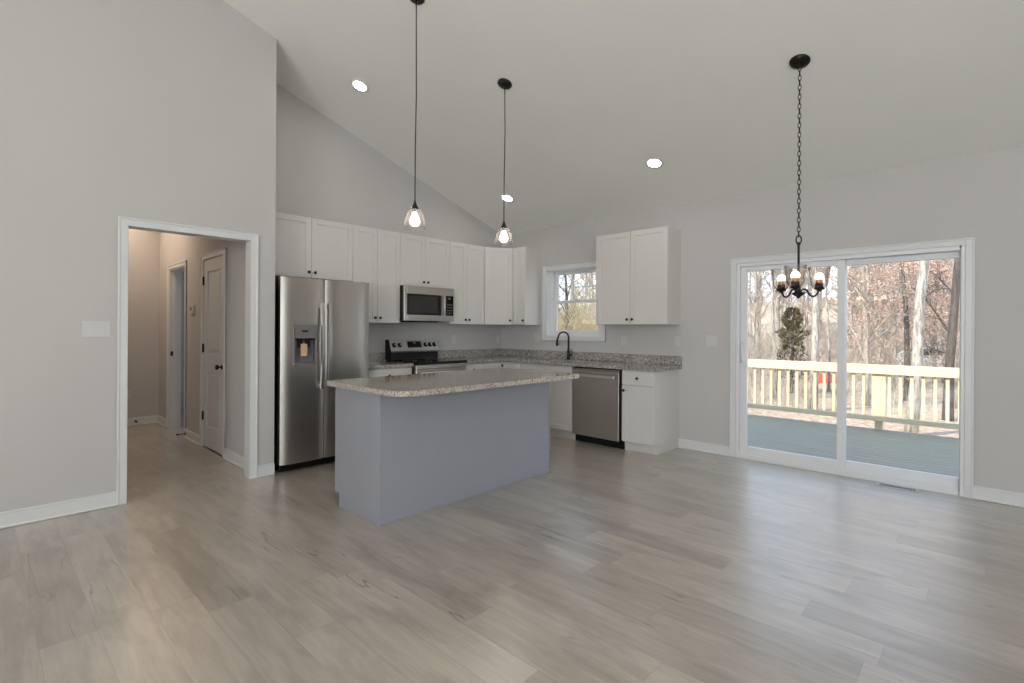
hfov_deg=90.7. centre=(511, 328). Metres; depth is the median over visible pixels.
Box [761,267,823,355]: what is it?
bare tree
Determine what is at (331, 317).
refrigerator
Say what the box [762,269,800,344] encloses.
bare tree
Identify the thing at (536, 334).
outlet
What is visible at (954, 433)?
ground
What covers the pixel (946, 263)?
tree
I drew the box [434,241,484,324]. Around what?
upper cabinet
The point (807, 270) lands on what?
bare tree
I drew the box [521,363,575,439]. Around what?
base cabinet
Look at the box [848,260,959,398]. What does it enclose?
tree
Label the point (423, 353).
range
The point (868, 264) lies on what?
bare tree
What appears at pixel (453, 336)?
outlet
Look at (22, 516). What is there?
baseboard
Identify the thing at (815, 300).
bare tree
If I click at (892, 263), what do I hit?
tree
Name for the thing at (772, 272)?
bare tree
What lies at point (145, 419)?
baseboard
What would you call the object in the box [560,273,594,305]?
bare tree
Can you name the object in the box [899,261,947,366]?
tree
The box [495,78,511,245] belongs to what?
pendant lamp
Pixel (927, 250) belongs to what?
door
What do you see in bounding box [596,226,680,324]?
upper cabinet
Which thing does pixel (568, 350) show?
tap
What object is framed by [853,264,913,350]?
bare tree
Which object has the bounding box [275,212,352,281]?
upper cabinet
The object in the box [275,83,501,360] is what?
wall
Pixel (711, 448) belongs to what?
baseboard
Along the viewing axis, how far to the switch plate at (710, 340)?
5.36 m
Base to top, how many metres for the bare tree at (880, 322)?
14.482 m
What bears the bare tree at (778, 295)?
on the ground
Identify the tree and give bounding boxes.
[558,274,582,329]
[558,274,595,313]
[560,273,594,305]
[573,273,595,329]
[748,270,770,330]
[748,271,762,350]
[748,271,770,379]
[748,271,775,356]
[748,273,753,349]
[749,270,800,373]
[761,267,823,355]
[762,268,810,378]
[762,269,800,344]
[762,269,810,355]
[770,268,832,371]
[771,270,776,397]
[775,269,796,333]
[775,307,810,392]
[782,270,823,327]
[785,267,837,310]
[793,268,832,355]
[798,266,858,321]
[802,263,916,359]
[806,267,834,337]
[808,267,818,409]
[811,265,877,331]
[818,260,953,405]
[819,264,872,325]
[819,266,830,391]
[819,268,860,354]
[821,266,877,374]
[835,265,900,345]
[836,264,900,331]
[847,263,931,363]
[847,263,950,390]
[847,270,871,363]
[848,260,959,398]
[849,265,912,363]
[851,263,886,364]
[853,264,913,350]
[855,263,929,379]
[856,267,895,363]
[862,262,912,400]
[877,258,959,408]
[877,259,959,338]
[877,279,902,349]
[884,248,960,420]
[884,260,958,345]
[887,259,945,365]
[887,260,958,382]
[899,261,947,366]
[904,260,929,433]
[911,259,959,342]
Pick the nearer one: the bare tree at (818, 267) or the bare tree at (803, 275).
the bare tree at (803, 275)
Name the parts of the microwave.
handle, control panel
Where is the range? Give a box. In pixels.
[385,339,466,373]
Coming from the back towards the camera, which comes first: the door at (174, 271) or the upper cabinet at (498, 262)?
the upper cabinet at (498, 262)
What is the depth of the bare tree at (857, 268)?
36.19 m
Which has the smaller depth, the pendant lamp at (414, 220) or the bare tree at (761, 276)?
the pendant lamp at (414, 220)
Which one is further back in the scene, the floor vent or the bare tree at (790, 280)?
the bare tree at (790, 280)
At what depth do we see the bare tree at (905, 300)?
18.99 m
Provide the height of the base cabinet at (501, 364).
0.875 m
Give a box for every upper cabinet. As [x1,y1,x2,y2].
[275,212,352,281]
[352,225,399,322]
[400,233,449,288]
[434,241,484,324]
[478,247,512,324]
[512,247,540,324]
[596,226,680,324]
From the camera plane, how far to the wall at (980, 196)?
4.61 m
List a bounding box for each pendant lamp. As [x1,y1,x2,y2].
[404,0,424,227]
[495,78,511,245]
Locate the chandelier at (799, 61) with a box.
[771,54,830,298]
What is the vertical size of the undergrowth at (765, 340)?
6.023 m
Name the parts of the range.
panel, control panel, oven door, handle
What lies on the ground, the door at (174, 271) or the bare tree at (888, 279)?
the bare tree at (888, 279)
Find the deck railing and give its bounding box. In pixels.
[747,359,958,429]
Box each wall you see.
[0,0,276,511]
[127,229,158,417]
[158,232,245,456]
[181,271,184,408]
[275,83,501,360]
[501,146,1023,492]
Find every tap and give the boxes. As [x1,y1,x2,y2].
[556,331,571,359]
[567,349,569,359]
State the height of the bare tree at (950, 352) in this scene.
15.609 m
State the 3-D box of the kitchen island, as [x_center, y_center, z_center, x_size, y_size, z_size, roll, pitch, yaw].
[-0.496,0.861,4.190,0.641,0.876,1.767,0,0,43]
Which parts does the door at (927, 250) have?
handle, sliding panel, sliding panel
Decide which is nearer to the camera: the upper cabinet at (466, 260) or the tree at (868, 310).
the upper cabinet at (466, 260)
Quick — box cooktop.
[386,358,466,364]
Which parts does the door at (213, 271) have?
knob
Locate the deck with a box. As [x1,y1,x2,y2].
[747,414,959,491]
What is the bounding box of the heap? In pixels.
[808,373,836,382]
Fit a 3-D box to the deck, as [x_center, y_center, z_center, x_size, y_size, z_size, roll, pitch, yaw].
[4.693,1.459,5.517,9.200,0.035,3.454,0,0,43]
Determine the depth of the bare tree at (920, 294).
12.46 m
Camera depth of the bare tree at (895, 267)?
36.99 m
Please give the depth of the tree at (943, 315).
17.07 m
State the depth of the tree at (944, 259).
29.01 m
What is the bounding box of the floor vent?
[876,482,919,492]
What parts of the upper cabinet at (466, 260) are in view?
door, door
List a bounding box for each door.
[166,260,186,435]
[199,248,226,457]
[729,237,974,498]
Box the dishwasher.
[572,366,624,448]
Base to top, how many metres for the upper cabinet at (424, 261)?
0.607 m
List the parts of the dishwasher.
handle, kick plate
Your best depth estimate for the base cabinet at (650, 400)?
5.36 m
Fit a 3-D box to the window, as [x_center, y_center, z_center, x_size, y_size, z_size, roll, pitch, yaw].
[0.841,-0.348,6.659,1.010,1.008,0.170,0,0,43]
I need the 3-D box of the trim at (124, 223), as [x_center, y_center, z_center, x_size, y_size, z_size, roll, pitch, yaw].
[-2.580,0.233,4.075,0.137,2.107,0.974,0,0,43]
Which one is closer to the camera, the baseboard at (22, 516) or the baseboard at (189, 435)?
the baseboard at (22, 516)
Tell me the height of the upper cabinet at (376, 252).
1.046 m
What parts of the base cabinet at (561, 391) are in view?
door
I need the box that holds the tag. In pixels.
[301,344,306,355]
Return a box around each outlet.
[452,335,455,343]
[535,333,538,340]
[621,336,625,344]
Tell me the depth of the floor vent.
4.22 m
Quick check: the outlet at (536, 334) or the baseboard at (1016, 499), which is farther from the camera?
the outlet at (536, 334)
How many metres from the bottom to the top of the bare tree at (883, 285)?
13.589 m
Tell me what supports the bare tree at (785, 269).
on the ground
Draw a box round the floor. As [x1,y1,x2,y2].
[0,409,1023,682]
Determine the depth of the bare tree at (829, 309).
30.02 m
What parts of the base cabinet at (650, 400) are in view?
drawer, door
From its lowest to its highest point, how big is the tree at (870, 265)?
10.351 m
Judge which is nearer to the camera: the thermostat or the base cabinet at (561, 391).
the thermostat
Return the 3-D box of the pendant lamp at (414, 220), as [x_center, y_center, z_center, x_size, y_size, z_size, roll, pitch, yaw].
[-0.707,-1.597,3.711,0.165,1.722,0.165,0,0,43]
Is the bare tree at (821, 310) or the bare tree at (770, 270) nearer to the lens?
the bare tree at (821, 310)
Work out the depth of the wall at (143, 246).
6.76 m
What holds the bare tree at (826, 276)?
on the ground
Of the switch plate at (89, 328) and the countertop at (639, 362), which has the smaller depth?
the switch plate at (89, 328)
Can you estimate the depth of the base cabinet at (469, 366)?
6.35 m
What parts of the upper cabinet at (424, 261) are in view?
door, door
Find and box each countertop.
[327,368,578,396]
[369,352,413,368]
[438,348,681,371]
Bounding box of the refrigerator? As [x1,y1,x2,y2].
[274,276,368,471]
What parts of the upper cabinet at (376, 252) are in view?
door, door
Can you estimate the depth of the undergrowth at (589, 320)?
14.59 m
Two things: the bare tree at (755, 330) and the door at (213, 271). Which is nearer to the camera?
the door at (213, 271)
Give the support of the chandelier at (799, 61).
hanging from the ceiling
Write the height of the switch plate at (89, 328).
0.114 m
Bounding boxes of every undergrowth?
[558,274,597,329]
[748,315,959,415]
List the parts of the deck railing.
rail, rail, post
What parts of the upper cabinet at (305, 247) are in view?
door, door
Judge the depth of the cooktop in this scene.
6.00 m
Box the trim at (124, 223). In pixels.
[116,216,258,505]
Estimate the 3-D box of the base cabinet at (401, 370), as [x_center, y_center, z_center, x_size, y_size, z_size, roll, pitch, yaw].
[-1.524,0.855,5.629,0.597,0.875,0.606,0,0,43]
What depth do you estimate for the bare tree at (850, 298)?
29.13 m
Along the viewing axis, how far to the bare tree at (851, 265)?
33.09 m
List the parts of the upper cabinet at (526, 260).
door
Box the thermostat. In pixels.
[190,305,194,313]
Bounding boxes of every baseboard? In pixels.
[0,491,116,528]
[127,415,157,425]
[157,415,198,444]
[223,448,243,468]
[257,463,274,477]
[678,438,728,456]
[973,486,1023,507]
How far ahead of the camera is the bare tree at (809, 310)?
37.90 m
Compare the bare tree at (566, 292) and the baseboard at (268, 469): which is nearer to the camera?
the baseboard at (268, 469)
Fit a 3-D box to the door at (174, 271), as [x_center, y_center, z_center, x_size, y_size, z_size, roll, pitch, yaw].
[-4.105,0.231,6.300,0.834,2.092,0.146,0,0,43]
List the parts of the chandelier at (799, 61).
bulb, arm, bulb, stem, arm, bulb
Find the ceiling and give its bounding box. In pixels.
[224,0,1023,233]
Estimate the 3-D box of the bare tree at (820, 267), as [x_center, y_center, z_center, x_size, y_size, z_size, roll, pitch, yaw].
[21.499,-5.776,35.019,4.738,17.478,4.187,0,0,-38]
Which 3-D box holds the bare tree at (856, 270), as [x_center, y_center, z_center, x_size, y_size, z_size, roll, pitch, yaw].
[25.749,-1.998,37.325,2.588,9.774,2.566,0,0,42]
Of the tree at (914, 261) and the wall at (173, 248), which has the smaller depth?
the wall at (173, 248)
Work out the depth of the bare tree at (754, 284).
29.95 m
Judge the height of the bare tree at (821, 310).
14.810 m
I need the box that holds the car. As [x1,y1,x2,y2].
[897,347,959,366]
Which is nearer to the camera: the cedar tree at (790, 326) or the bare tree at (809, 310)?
the cedar tree at (790, 326)
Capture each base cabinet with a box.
[369,367,411,376]
[465,363,482,369]
[483,361,520,368]
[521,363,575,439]
[622,369,678,454]
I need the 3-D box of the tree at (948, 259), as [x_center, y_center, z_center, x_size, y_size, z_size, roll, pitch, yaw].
[29.013,-2.363,33.456,4.838,10.585,5.035,0,0,16]
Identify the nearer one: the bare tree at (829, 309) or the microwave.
the microwave
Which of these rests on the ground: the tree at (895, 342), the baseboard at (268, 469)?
the tree at (895, 342)
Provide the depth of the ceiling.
4.09 m
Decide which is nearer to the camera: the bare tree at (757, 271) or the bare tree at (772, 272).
the bare tree at (772, 272)
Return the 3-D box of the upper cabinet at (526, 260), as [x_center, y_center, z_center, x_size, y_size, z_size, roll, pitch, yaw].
[0.193,-0.580,6.945,0.236,1.046,0.345,0,0,43]
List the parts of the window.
sash, sash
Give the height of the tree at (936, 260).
12.080 m
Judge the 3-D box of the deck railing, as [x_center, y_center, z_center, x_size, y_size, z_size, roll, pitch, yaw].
[5.775,1.106,6.806,6.800,1.185,0.130,0,0,43]
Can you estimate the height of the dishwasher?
0.868 m
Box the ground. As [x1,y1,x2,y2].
[560,298,959,437]
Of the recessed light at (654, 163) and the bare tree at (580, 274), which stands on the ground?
the bare tree at (580, 274)
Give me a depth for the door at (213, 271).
5.31 m
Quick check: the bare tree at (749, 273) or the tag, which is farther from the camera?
the bare tree at (749, 273)
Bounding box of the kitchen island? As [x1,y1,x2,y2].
[335,382,549,525]
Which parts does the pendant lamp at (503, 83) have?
bulb, cord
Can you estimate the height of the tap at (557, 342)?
0.367 m
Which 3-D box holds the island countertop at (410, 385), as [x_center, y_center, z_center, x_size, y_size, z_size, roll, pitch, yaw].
[-0.389,0.405,4.086,0.965,0.036,1.865,0,0,43]
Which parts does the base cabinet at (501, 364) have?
door, door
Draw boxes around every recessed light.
[351,79,368,92]
[500,194,513,201]
[645,157,663,168]
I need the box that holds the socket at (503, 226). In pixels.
[501,221,506,230]
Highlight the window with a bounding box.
[542,261,605,341]
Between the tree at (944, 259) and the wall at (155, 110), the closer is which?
the wall at (155, 110)
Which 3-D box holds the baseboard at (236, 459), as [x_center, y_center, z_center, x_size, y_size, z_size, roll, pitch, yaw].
[-2.571,1.235,4.753,0.775,0.104,0.024,0,0,43]
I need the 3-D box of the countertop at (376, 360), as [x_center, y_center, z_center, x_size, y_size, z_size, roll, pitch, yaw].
[-1.521,0.348,5.628,0.599,0.138,0.609,0,0,43]
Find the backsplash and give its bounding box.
[369,352,384,361]
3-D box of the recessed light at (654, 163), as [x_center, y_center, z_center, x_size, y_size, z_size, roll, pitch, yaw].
[1.402,-1.634,4.986,0.180,0.061,0.171,0,0,43]
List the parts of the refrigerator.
door, dispenser spout, handle, handle, door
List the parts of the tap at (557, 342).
spout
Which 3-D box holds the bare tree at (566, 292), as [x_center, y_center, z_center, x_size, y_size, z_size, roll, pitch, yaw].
[1.973,-3.025,14.900,3.296,11.597,2.746,0,0,-11]
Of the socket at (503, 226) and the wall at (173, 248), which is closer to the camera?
the socket at (503, 226)
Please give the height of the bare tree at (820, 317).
18.015 m
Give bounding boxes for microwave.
[400,285,453,321]
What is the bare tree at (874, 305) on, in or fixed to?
on the ground
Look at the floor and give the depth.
2.60 m
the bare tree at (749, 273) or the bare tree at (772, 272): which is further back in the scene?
the bare tree at (749, 273)
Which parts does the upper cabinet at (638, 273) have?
door, door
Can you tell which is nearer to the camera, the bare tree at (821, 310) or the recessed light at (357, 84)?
the recessed light at (357, 84)
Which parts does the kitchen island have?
panel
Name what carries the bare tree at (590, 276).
on the ground
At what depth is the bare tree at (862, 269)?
25.17 m
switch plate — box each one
[81,321,110,336]
[706,335,716,345]
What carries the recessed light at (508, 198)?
in the ceiling
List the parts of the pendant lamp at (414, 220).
bulb, cord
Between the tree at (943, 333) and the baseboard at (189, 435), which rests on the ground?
the tree at (943, 333)
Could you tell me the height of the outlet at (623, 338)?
0.114 m
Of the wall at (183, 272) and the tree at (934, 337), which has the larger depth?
the tree at (934, 337)

